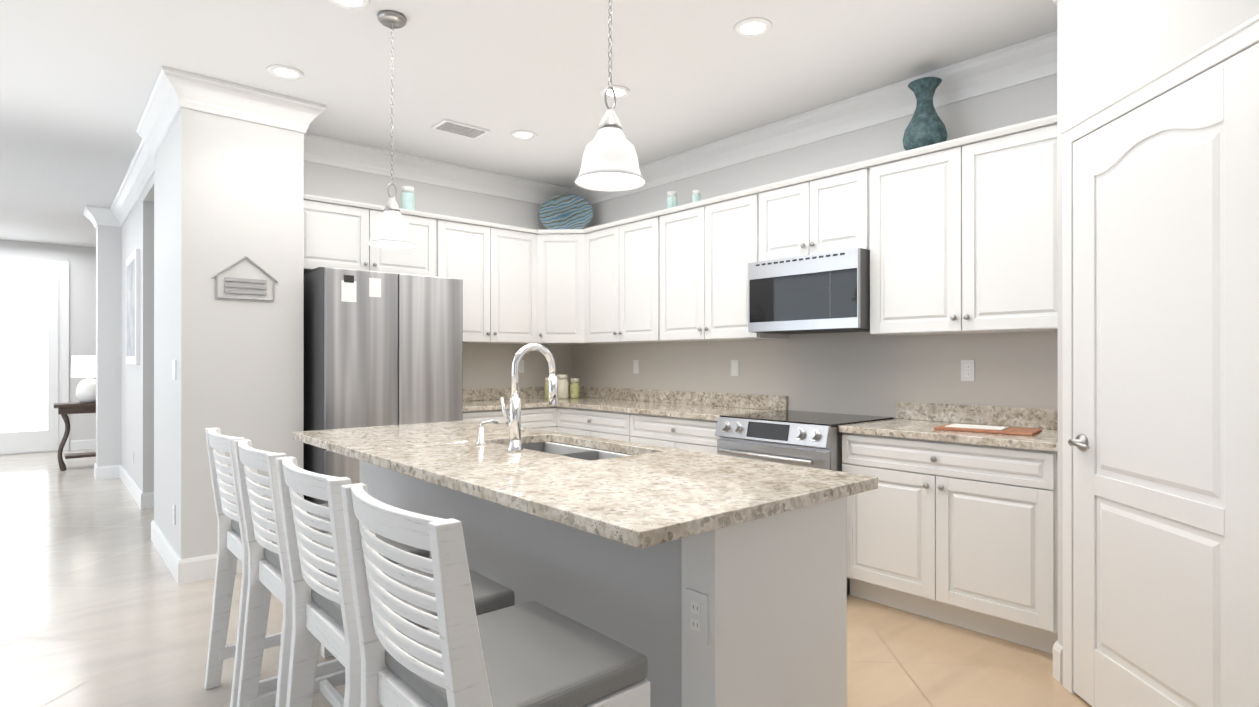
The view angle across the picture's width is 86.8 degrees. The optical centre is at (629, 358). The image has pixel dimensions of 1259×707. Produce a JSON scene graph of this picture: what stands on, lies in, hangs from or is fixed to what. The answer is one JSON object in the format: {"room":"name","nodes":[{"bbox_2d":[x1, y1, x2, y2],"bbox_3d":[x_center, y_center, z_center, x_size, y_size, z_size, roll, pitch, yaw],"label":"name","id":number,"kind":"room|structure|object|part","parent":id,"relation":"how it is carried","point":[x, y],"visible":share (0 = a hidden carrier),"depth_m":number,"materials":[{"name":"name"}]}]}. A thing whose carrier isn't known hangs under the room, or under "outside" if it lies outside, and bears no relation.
{"room":"kitchen","nodes":[
{"label":"kitchen","id":0,"kind":"room"},
{"bbox_2d":[0,239,95,449],"bbox_3d":[-8.596,-0.156,8.643,11.000,2.850,0.150,0,0,-41],"label":"wall","id":1,"kind":"structure","parent":0,"point":[81,260],"depth_m":9.31,"materials":[{"name":"white paint"}]},
{"bbox_2d":[0,257,68,454],"bbox_3d":[-8.343,-0.041,8.735,1.500,2.620,0.044,0,0,-41],"label":"glass door","id":2,"kind":"structure","parent":1,"relation":"attached to","point":[34,340],"depth_m":8.97,"materials":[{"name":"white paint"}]},
{"bbox_2d":[71,439,95,449],"bbox_3d":[-6.097,1.204,10.737,4.480,0.135,0.016,0,0,-41],"label":"baseboard","id":3,"kind":"structure","parent":1,"relation":"attached to","point":[89,443],"depth_m":9.34,"materials":[{"name":"white paint"}]},
{"bbox_2d":[96,225,121,466],"bbox_3d":[-5.616,-0.158,7.172,0.200,2.850,0.300,0,0,-41],"label":"column","id":4,"kind":"structure","parent":0,"point":[108,332],"depth_m":7.06,"materials":[{"name":"white paint"}]},
{"bbox_2d":[121,192,153,492],"bbox_3d":[-3.784,-0.158,7.242,2.640,2.850,2.020,0,0,-41],"label":"wall","id":5,"kind":"structure","parent":0,"point":[137,413],"depth_m":5.70,"materials":[{"name":"white paint"}]},
{"bbox_2d":[118,465,144,509],"bbox_3d":[-4.774,1.199,6.356,0.016,0.135,2.036,0,0,-41],"label":"baseboard","id":6,"kind":"structure","parent":5,"relation":"attached to","point":[139,497],"depth_m":6.13,"materials":[{"name":"white paint"}]},
{"bbox_2d":[126,249,139,363],"bbox_3d":[-4.561,-0.454,6.103,0.031,1.000,0.900,0,0,-41],"label":"picture frame","id":7,"kind":"object","parent":5,"relation":"attached to","point":[133,308],"visible":1,"depth_m":5.88,"materials":[{"name":"white paint"}]},
{"bbox_2d":[143,174,153,201],"bbox_3d":[-3.627,-1.460,5.215,0.190,0.250,1.230,0,0,-41],"label":"wall","id":8,"kind":"structure","parent":0,"point":[148,193],"depth_m":5.40,"materials":[{"name":"white paint"}]},
{"bbox_2d":[154,107,303,559],"bbox_3d":[-2.685,-0.161,4.411,0.640,2.850,1.220,0,0,-41],"label":"wall column","id":9,"kind":"structure","parent":0,"point":[228,191],"depth_m":3.95,"materials":[{"name":"white paint"}]},
{"bbox_2d":[172,360,175,379],"bbox_3d":[-2.683,0.063,3.918,0.008,0.115,0.115,0,0,-41],"label":"light switch","id":10,"kind":"object","parent":9,"relation":"attached to","point":[174,369],"visible":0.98,"depth_m":3.89,"materials":[{"name":"white paint"}]},
{"bbox_2d":[173,503,175,524],"bbox_3d":[-2.683,0.913,3.917,0.008,0.115,0.070,0,0,-41],"label":"outlet","id":11,"kind":"object","parent":9,"relation":"attached to","point":[174,514],"visible":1,"depth_m":3.89,"materials":[{"name":"white paint"}]},
{"bbox_2d":[212,256,277,300],"bbox_3d":[-2.276,-0.481,3.948,0.346,0.259,0.012,0,0,-41],"label":"home sign","id":12,"kind":"object","parent":9,"relation":"attached to","point":[245,285],"visible":1,"depth_m":3.94,"materials":[{"name":"grey wood"}]},
{"bbox_2d":[304,161,548,229],"bbox_3d":[-1.638,-0.160,5.748,2.700,2.850,0.600,0,0,-41],"label":"wall","id":13,"kind":"structure","parent":0,"point":[324,180],"depth_m":5.34,"materials":[{"name":"white paint"}]},
{"bbox_2d":[304,194,435,276],"bbox_3d":[-1.955,-0.839,4.844,1.016,0.477,0.330,0,0,-41],"label":"upper cabinet","id":14,"kind":"object","parent":13,"relation":"attached to","point":[337,234],"depth_m":4.67,"materials":[{"name":"white paint"}]},
{"bbox_2d":[401,186,414,210],"bbox_3d":[-1.682,-1.202,5.044,0.101,0.209,0.101,0,0,-41],"label":"jar","id":15,"kind":"object","parent":14,"relation":"on","point":[407,198],"visible":0.73,"depth_m":5.00,"materials":[{"name":"teal glass"}]},
{"bbox_2d":[436,214,531,343],"bbox_3d":[-1.202,-0.606,5.484,0.952,0.942,0.367,0,0,-41],"label":"upper cabinet","id":16,"kind":"object","parent":13,"relation":"attached to","point":[493,261],"depth_m":5.36,"materials":[{"name":"white paint"}]},
{"bbox_2d":[463,386,569,401],"bbox_3d":[-1.121,0.301,5.786,1.526,0.100,0.020,0,0,-41],"label":"backsplash","id":17,"kind":"structure","parent":13,"relation":"attached to","point":[524,392],"depth_m":5.77,"materials":[{"name":"beige stone"}]},
{"bbox_2d":[463,343,572,388],"bbox_3d":[-1.120,0.098,5.803,1.550,0.506,0.002,0,0,-41],"label":"paint","id":18,"kind":"object","parent":13,"relation":"attached to","point":[487,365],"visible":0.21,"depth_m":5.83,"materials":[{"name":"grey paint"}]},
{"bbox_2d":[519,360,523,372],"bbox_3d":[-0.969,0.066,5.928,0.070,0.115,0.008,0,0,-41],"label":"electrical outlet","id":19,"kind":"object","parent":18,"relation":"attached to","point":[521,367],"visible":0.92,"depth_m":5.93,"materials":[{"name":"white paint"}]},
{"bbox_2d":[528,228,583,344],"bbox_3d":[-0.570,-0.615,5.837,0.673,0.960,0.673,0,0,-41],"label":"upper cabinet","id":20,"kind":"object","parent":13,"relation":"attached to","point":[557,254],"depth_m":5.65,"materials":[{"name":"white paint"}]},
{"bbox_3d":[-0.582,-0.600,5.643,0.410,0.922,0.048,0,0,4],"label":"cab corner door","id":21,"kind":"part","parent":20,"relation":"part of","materials":[{"name":"white paint"}]},
{"bbox_2d":[0,0,1056,247],"bbox_3d":[-3.208,-1.638,3.297,12.000,0.100,19.000,0,0,-41],"label":"ceiling","id":22,"kind":"structure","parent":0,"point":[78,78],"depth_m":3.62,"materials":[{"name":"white paint"}]},
{"bbox_2d":[267,65,303,79],"bbox_3d":[-1.902,-1.582,3.677,0.184,0.008,0.184,0,0,-41],"label":"recessed light","id":23,"kind":"object","parent":22,"relation":"in","point":[286,72],"visible":1,"depth_m":3.67,"materials":[{"name":"white"}]},
{"bbox_2d":[328,0,369,9],"bbox_3d":[-1.240,-1.583,2.927,0.184,0.008,0.184,0,0,-41],"label":"recessed light","id":24,"kind":"object","parent":22,"relation":"in","point":[354,4],"visible":1,"depth_m":2.96,"materials":[{"name":"white"}]},
{"bbox_2d":[367,10,415,248],"bbox_3d":[-1.102,-1.057,3.088,0.216,1.058,0.216,0,0,-41],"label":"pendant light","id":25,"kind":"object","parent":22,"relation":"hanging from","point":[391,229],"visible":1,"depth_m":3.06,"materials":[{"name":"white glass"}]},
{"bbox_3d":[-1.102,-0.607,3.087,0.216,0.158,0.216,0,0,-41],"label":"lamp shade","id":26,"kind":"part","parent":25,"relation":"part of","materials":[{"name":"white glass"}]},
{"bbox_2d":[431,119,489,138],"bbox_3d":[-1.159,-1.578,4.573,0.340,0.015,0.200,0,0,-41],"label":"ceiling vent","id":27,"kind":"object","parent":22,"relation":"in","point":[458,128],"visible":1,"depth_m":4.55,"materials":[{"name":"white metal"}]},
{"bbox_2d":[511,130,536,138],"bbox_3d":[-0.747,-1.581,4.696,0.184,0.008,0.184,0,0,-41],"label":"recessed light","id":28,"kind":"object","parent":22,"relation":"in","point":[522,134],"visible":0.98,"depth_m":4.69,"materials":[{"name":"white"}]},
{"bbox_2d":[574,0,645,191],"bbox_3d":[-0.058,-1.058,1.996,0.216,1.058,0.216,0,0,-41],"label":"pendant light","id":29,"kind":"object","parent":22,"relation":"hanging from","point":[610,163],"visible":1,"depth_m":1.96,"materials":[{"name":"white glass"}]},
{"bbox_3d":[-0.058,-0.608,1.995,0.216,0.158,0.216,0,0,-41],"label":"lamp shade","id":30,"kind":"part","parent":29,"relation":"part of","materials":[{"name":"white glass"}]},
{"bbox_2d":[600,85,630,98],"bbox_3d":[-0.085,-1.582,3.946,0.184,0.008,0.184,0,0,-41],"label":"recessed light","id":31,"kind":"object","parent":22,"relation":"in","point":[621,91],"visible":0.75,"depth_m":3.94,"materials":[{"name":"white"}]},
{"bbox_2d":[733,17,771,36],"bbox_3d":[0.590,-1.583,3.182,0.184,0.008,0.184,0,0,-41],"label":"recessed light","id":32,"kind":"object","parent":22,"relation":"in","point":[753,27],"visible":1,"depth_m":3.17,"materials":[{"name":"white"}]},
{"bbox_2d":[0,449,1091,706],"bbox_3d":[-3.208,1.312,3.294,12.000,0.100,19.000,0,0,-41],"label":"floor","id":33,"kind":"structure","parent":0,"point":[100,605],"depth_m":3.06,"materials":[{"name":"tile"}]},
{"bbox_2d":[53,356,95,470],"bbox_3d":[-6.108,0.619,8.031,1.280,1.314,0.380,0,0,-41],"label":"console table","id":34,"kind":"object","parent":33,"relation":"on","point":[83,366],"visible":0.56,"depth_m":7.68,"materials":[{"name":"brown wood"}]},
{"bbox_2d":[70,356,95,402],"bbox_3d":[-6.355,0.237,7.827,0.336,0.550,0.336,0,0,-41],"label":"table lamp","id":35,"kind":"object","parent":34,"relation":"on","point":[81,366],"depth_m":7.71,"materials":[{"name":"white"}]},
{"bbox_2d":[94,463,98,479],"bbox_3d":[-5.684,1.199,7.085,0.016,0.135,0.294,0,0,-41],"label":"baseboard","id":36,"kind":"structure","parent":33,"relation":"on","point":[96,469],"depth_m":6.98,"materials":[{"name":"white paint"}]},
{"bbox_2d":[99,465,117,476],"bbox_3d":[-4.737,1.201,8.157,2.856,0.135,0.016,0,0,-41],"label":"baseboard","id":37,"kind":"structure","parent":33,"relation":"on","point":[103,470],"depth_m":7.04,"materials":[{"name":"white paint"}]},
{"bbox_2d":[151,520,183,584],"bbox_3d":[-2.931,1.196,4.192,0.016,0.135,1.252,0,0,-41],"label":"baseboard","id":38,"kind":"structure","parent":33,"relation":"on","point":[175,565],"depth_m":4.03,"materials":[{"name":"white paint"}]},
{"bbox_2d":[184,554,241,583],"bbox_3d":[-2.266,1.196,3.955,0.646,0.135,0.016,0,0,-41],"label":"baseboard","id":39,"kind":"structure","parent":33,"relation":"on","point":[191,570],"depth_m":3.79,"materials":[{"name":"white paint"}]},
{"bbox_2d":[204,428,344,706],"bbox_3d":[-1.312,0.764,2.540,0.496,0.995,0.455,0,0,-41],"label":"stool","id":40,"kind":"object","parent":33,"relation":"on","point":[232,549],"visible":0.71,"depth_m":2.54,"materials":[{"name":"white wood"}]},
{"bbox_2d":[234,439,429,706],"bbox_3d":[-0.975,0.763,2.158,0.496,0.995,0.455,0,0,-41],"label":"stool","id":41,"kind":"object","parent":33,"relation":"on","point":[268,570],"visible":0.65,"depth_m":2.16,"materials":[{"name":"white wood"}]},
{"bbox_2d":[303,267,462,503],"bbox_3d":[-1.768,0.344,4.643,0.923,1.840,0.785,0,0,-41],"label":"fridge","id":42,"kind":"object","parent":33,"relation":"on","point":[383,348],"visible":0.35,"depth_m":4.28,"materials":[{"name":"grey metal"}]},
{"bbox_2d":[275,457,514,706],"bbox_3d":[-0.630,0.763,1.768,0.496,0.995,0.455,0,0,-41],"label":"stool","id":43,"kind":"object","parent":33,"relation":"on","point":[323,611],"visible":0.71,"depth_m":1.66,"materials":[{"name":"white wood"}]},
{"bbox_2d":[341,483,649,706],"bbox_3d":[-0.286,0.762,1.378,0.496,0.995,0.455,0,0,-41],"label":"stool","id":44,"kind":"object","parent":33,"relation":"on","point":[459,653],"visible":1,"depth_m":1.27,"materials":[{"name":"white wood"}]},
{"bbox_3d":[-0.248,0.638,1.412,0.395,0.052,0.439,0,0,-41],"label":"seat","id":45,"kind":"part","parent":44,"relation":"part of","materials":[{"name":"fabric"}]},
{"bbox_2d":[463,406,555,431],"bbox_3d":[-1.112,0.825,5.354,0.930,0.879,0.678,0,0,-41],"label":"base cabinet","id":46,"kind":"object","parent":33,"relation":"on","point":[535,417],"depth_m":5.26,"materials":[{"name":"white paint"}]},
{"bbox_2d":[556,406,635,442],"bbox_3d":[-0.070,0.825,5.273,0.668,0.879,0.986,0,0,-41],"label":"base cabinet","id":47,"kind":"object","parent":33,"relation":"on","point":[620,425],"depth_m":5.05,"materials":[{"name":"white paint"}]},
{"bbox_2d":[463,398,591,409],"bbox_3d":[-0.908,0.369,5.559,1.546,0.035,0.641,0,0,-41],"label":"countertop","id":48,"kind":"structure","parent":47,"relation":"on","point":[489,403],"depth_m":5.37,"materials":[{"name":"beige stone"}]},
{"bbox_2d":[545,378,548,398],"bbox_3d":[-0.698,0.255,5.831,0.092,0.190,0.092,0,0,-41],"label":"canister","id":49,"kind":"object","parent":48,"relation":"on","point":[546,390],"visible":0.29,"depth_m":5.79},
{"bbox_2d":[557,374,567,398],"bbox_3d":[-0.594,0.241,5.896,0.106,0.218,0.106,0,0,-41],"label":"canister","id":50,"kind":"object","parent":48,"relation":"on","point":[562,386],"visible":0.98,"depth_m":5.85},
{"bbox_2d":[570,378,579,397],"bbox_3d":[-0.491,0.260,5.960,0.087,0.180,0.087,0,0,-41],"label":"canister","id":51,"kind":"object","parent":48,"relation":"on","point":[574,388],"visible":1,"depth_m":5.92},
{"bbox_2d":[360,463,846,706],"bbox_3d":[-0.346,0.822,2.646,0.625,0.879,2.360,0,0,-41],"label":"kitchen island","id":52,"kind":"object","parent":33,"relation":"on","point":[775,588],"depth_m":1.78,"materials":[{"name":"granite"},{"name":"paint"}]},
{"bbox_2d":[292,420,877,550],"bbox_3d":[-0.440,0.365,2.570,0.950,0.035,2.470,0,0,-41],"label":"island countertop","id":53,"kind":"structure","parent":52,"relation":"on","point":[655,497],"depth_m":1.93,"materials":[{"name":"beige stone"}]},
{"bbox_2d":[472,420,499,442],"bbox_3d":[-0.584,0.299,2.730,0.099,0.097,0.044,0,0,-41],"label":"soap dispenser","id":54,"kind":"object","parent":53,"relation":"on","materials":[{"name":"silver metal"}]},
{"bbox_2d":[500,343,557,450],"bbox_3d":[-0.384,0.143,2.587,0.225,0.408,0.101,0,0,-41],"label":"faucet","id":55,"kind":"object","parent":53,"relation":"on","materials":[{"name":"silver metal"}]},
{"bbox_2d":[528,439,595,450],"bbox_3d":[-0.381,0.479,2.829,0.384,0.217,0.384,0,0,-41],"label":"sink","id":56,"kind":"object","parent":53,"relation":"in","point":[536,444],"depth_m":3.02,"materials":[{"name":"silver metal"}]},
{"bbox_2d":[556,447,639,458],"bbox_3d":[-0.117,0.479,2.529,0.384,0.217,0.384,0,0,-41],"label":"sink","id":57,"kind":"object","parent":53,"relation":"in","point":[580,452],"depth_m":2.75,"materials":[{"name":"silver metal"}]},
{"bbox_2d":[685,588,707,644],"bbox_3d":[0.160,0.615,1.592,0.008,0.115,0.070,0,0,-41],"label":"outlet","id":58,"kind":"object","parent":52,"relation":"attached to","point":[696,615],"visible":1,"depth_m":1.59,"materials":[{"name":"white paint"}]},
{"bbox_2d":[636,414,719,453],"bbox_3d":[0.514,0.824,4.647,0.620,0.879,0.974,0,0,-41],"label":"base cabinet","id":59,"kind":"object","parent":33,"relation":"on","point":[691,434],"depth_m":4.40,"materials":[{"name":"white paint"}]},
{"bbox_2d":[556,398,779,421],"bbox_3d":[0.236,0.368,4.948,0.640,0.035,1.791,0,0,-41],"label":"countertop","id":60,"kind":"structure","parent":59,"relation":"on","point":[661,409],"depth_m":4.72,"materials":[{"name":"beige stone"}]},
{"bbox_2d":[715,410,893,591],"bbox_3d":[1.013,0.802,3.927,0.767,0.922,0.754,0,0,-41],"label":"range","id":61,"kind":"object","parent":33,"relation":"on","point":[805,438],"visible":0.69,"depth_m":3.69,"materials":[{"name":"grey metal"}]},
{"bbox_2d":[842,434,1057,653],"bbox_3d":[1.678,0.823,3.330,0.620,0.879,1.010,0,0,-41],"label":"base cabinet","id":62,"kind":"object","parent":33,"relation":"on","point":[946,526],"depth_m":3.06,"materials":[{"name":"white paint"}]},
{"bbox_2d":[839,418,1057,453],"bbox_3d":[1.671,0.366,3.323,0.640,0.035,1.012,0,0,-41],"label":"countertop","id":63,"kind":"structure","parent":62,"relation":"on","point":[916,428],"depth_m":3.15,"materials":[{"name":"beige stone"}]},
{"bbox_2d":[934,423,1041,435],"bbox_3d":[1.741,0.338,3.235,0.420,0.018,0.260,0,0,41],"label":"cutting board","id":64,"kind":"object","parent":63,"relation":"on","point":[993,429],"visible":0.98,"depth_m":3.17,"materials":[{"name":"brown wood"}]},
{"bbox_2d":[582,74,1056,418],"bbox_3d":[2.495,-0.163,2.994,0.150,2.850,9.000,0,0,-41],"label":"wall","id":65,"kind":"structure","parent":0,"point":[1021,103],"depth_m":4.19,"materials":[{"name":"white paint"}]},
{"bbox_2d":[584,210,663,344],"bbox_3d":[0.035,-0.606,5.383,0.367,0.942,1.019,0,0,-41],"label":"upper cabinet","id":66,"kind":"object","parent":65,"relation":"attached to","point":[624,258],"depth_m":5.25,"materials":[{"name":"white paint"}]},
{"bbox_2d":[664,190,787,341],"bbox_3d":[0.621,-0.607,4.747,0.330,0.942,0.979,0,0,-41],"label":"upper cabinet","id":67,"kind":"object","parent":65,"relation":"attached to","point":[709,247],"depth_m":4.58,"materials":[{"name":"white paint"}]},
{"bbox_2d":[667,191,677,208],"bbox_3d":[0.323,-1.183,5.040,0.083,0.171,0.083,0,0,-41],"label":"jar","id":68,"kind":"object","parent":67,"relation":"on","point":[672,199],"visible":0.71,"depth_m":5.01,"materials":[{"name":"teal glass"}]},
{"bbox_2d":[692,190,700,202],"bbox_3d":[0.488,-1.164,4.852,0.064,0.133,0.064,0,0,-41],"label":"jar","id":69,"kind":"object","parent":67,"relation":"on","point":[696,196],"visible":0.65,"depth_m":4.83,"materials":[{"name":"teal glass"}]},
{"bbox_2d":[756,162,867,261],"bbox_3d":[1.199,-0.845,4.093,0.330,0.467,0.758,0,0,-41],"label":"upper cabinet","id":70,"kind":"object","parent":65,"relation":"attached to","point":[828,211],"depth_m":3.96,"materials":[{"name":"white paint"}]},
{"bbox_2d":[748,248,869,333],"bbox_3d":[1.157,-0.387,4.056,0.432,0.444,0.754,0,0,-41],"label":"microwave","id":71,"kind":"object","parent":70,"relation":"attached to","point":[827,292],"visible":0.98,"depth_m":3.86,"materials":[{"name":"grey metal"}]},
{"bbox_2d":[573,331,1057,417],"bbox_3d":[0.862,-0.168,4.728,0.002,1.036,4.240,0,0,-41],"label":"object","id":72,"kind":"structure","parent":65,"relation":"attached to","point":[861,373],"depth_m":4.15,"materials":[{"name":"grey paint"}]},
{"bbox_2d":[633,360,638,373],"bbox_3d":[0.056,0.065,5.630,0.008,0.115,0.070,0,0,-41],"label":"electrical outlet","id":73,"kind":"object","parent":72,"relation":"attached to","point":[635,366],"visible":1,"depth_m":5.62,"materials":[{"name":"white paint"}]},
{"bbox_2d":[731,360,738,375],"bbox_3d":[0.765,0.064,4.828,0.008,0.115,0.070,0,0,-41],"label":"electrical outlet","id":74,"kind":"object","parent":72,"relation":"attached to","point":[734,367],"visible":1,"depth_m":4.82,"materials":[{"name":"white paint"}]},
{"bbox_2d":[961,360,974,380],"bbox_3d":[1.837,0.063,3.613,0.008,0.115,0.070,0,0,-41],"label":"electrical outlet","id":75,"kind":"object","parent":72,"relation":"attached to","point":[967,370],"visible":1,"depth_m":3.61,"materials":[{"name":"white paint"}]},
{"bbox_2d":[579,386,1057,429],"bbox_3d":[0.845,0.300,4.727,0.020,0.100,4.210,0,0,-41],"label":"backsplash","id":76,"kind":"structure","parent":65,"relation":"attached to","point":[1047,419],"depth_m":3.85,"materials":[{"name":"beige stone"}]},
{"bbox_2d":[868,114,1057,335],"bbox_3d":[1.786,-0.609,3.427,0.330,0.942,1.010,0,0,-41],"label":"upper cabinet","id":77,"kind":"object","parent":65,"relation":"attached to","point":[963,234],"depth_m":3.30,"materials":[{"name":"white paint"}]},
{"bbox_2d":[903,77,947,150],"bbox_3d":[1.601,-1.298,3.607,0.224,0.397,0.224,0,0,-41],"label":"vase","id":78,"kind":"object","parent":77,"relation":"on","point":[926,126],"visible":0.75,"depth_m":3.55,"materials":[{"name":"teal ceramic"}]},
{"bbox_2d":[1057,0,1258,646],"bbox_3d":[3.239,-0.166,0.823,1.608,2.850,4.760,0,0,-41],"label":"wall","id":79,"kind":"structure","parent":0,"point":[1108,51],"depth_m":2.32,"materials":[{"name":"white paint"}]},
{"bbox_2d":[83,0,1057,228],"bbox_3d":[-0.260,-1.502,3.401,3.443,0.169,13.253,0,0,-41],"label":"crown molding","id":80,"kind":"structure","parent":79,"relation":"attached to","point":[173,91],"depth_m":4.26,"materials":[{"name":"white paint"}]},
{"bbox_2d":[1060,14,1258,693],"bbox_3d":[1.646,0.189,2.098,0.026,2.143,0.942,0,0,4],"label":"door frame","id":81,"kind":"structure","parent":79,"relation":"attached to","point":[1232,43],"depth_m":2.51,"materials":[{"name":"white paint"}]},
{"bbox_2d":[1073,43,1258,706],"bbox_3d":[1.650,0.217,2.098,0.014,2.063,0.810,0,0,4],"label":"door leaf","id":82,"kind":"structure","parent":79,"relation":"in","point":[1166,395],"depth_m":2.02,"materials":[{"name":"white paint"}]},
{"bbox_2d":[1068,434,1089,450],"bbox_3d":[1.631,0.306,2.406,0.140,0.062,0.088,0,0,-41],"label":"door handle","id":83,"kind":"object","parent":82,"relation":"attached to","point":[1080,442],"depth_m":2.42,"materials":[{"name":"silver metal"}]},
{"bbox_3d":[-0.562,-1.176,5.968,0.120,0.160,0.080,0,0,4],"label":"plate stand","id":84,"kind":"object","parent":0,"visible":0},
{"bbox_2d":[539,194,592,229],"bbox_3d":[-0.564,-1.291,5.927,0.490,0.380,0.038,0,-14,4],"label":"decorative plate","id":85,"kind":"object","parent":84,"relation":"on","point":[567,211],"visible":0.9,"depth_m":5.93,"materials":[{"name":"blue ceramic"}]}
]}

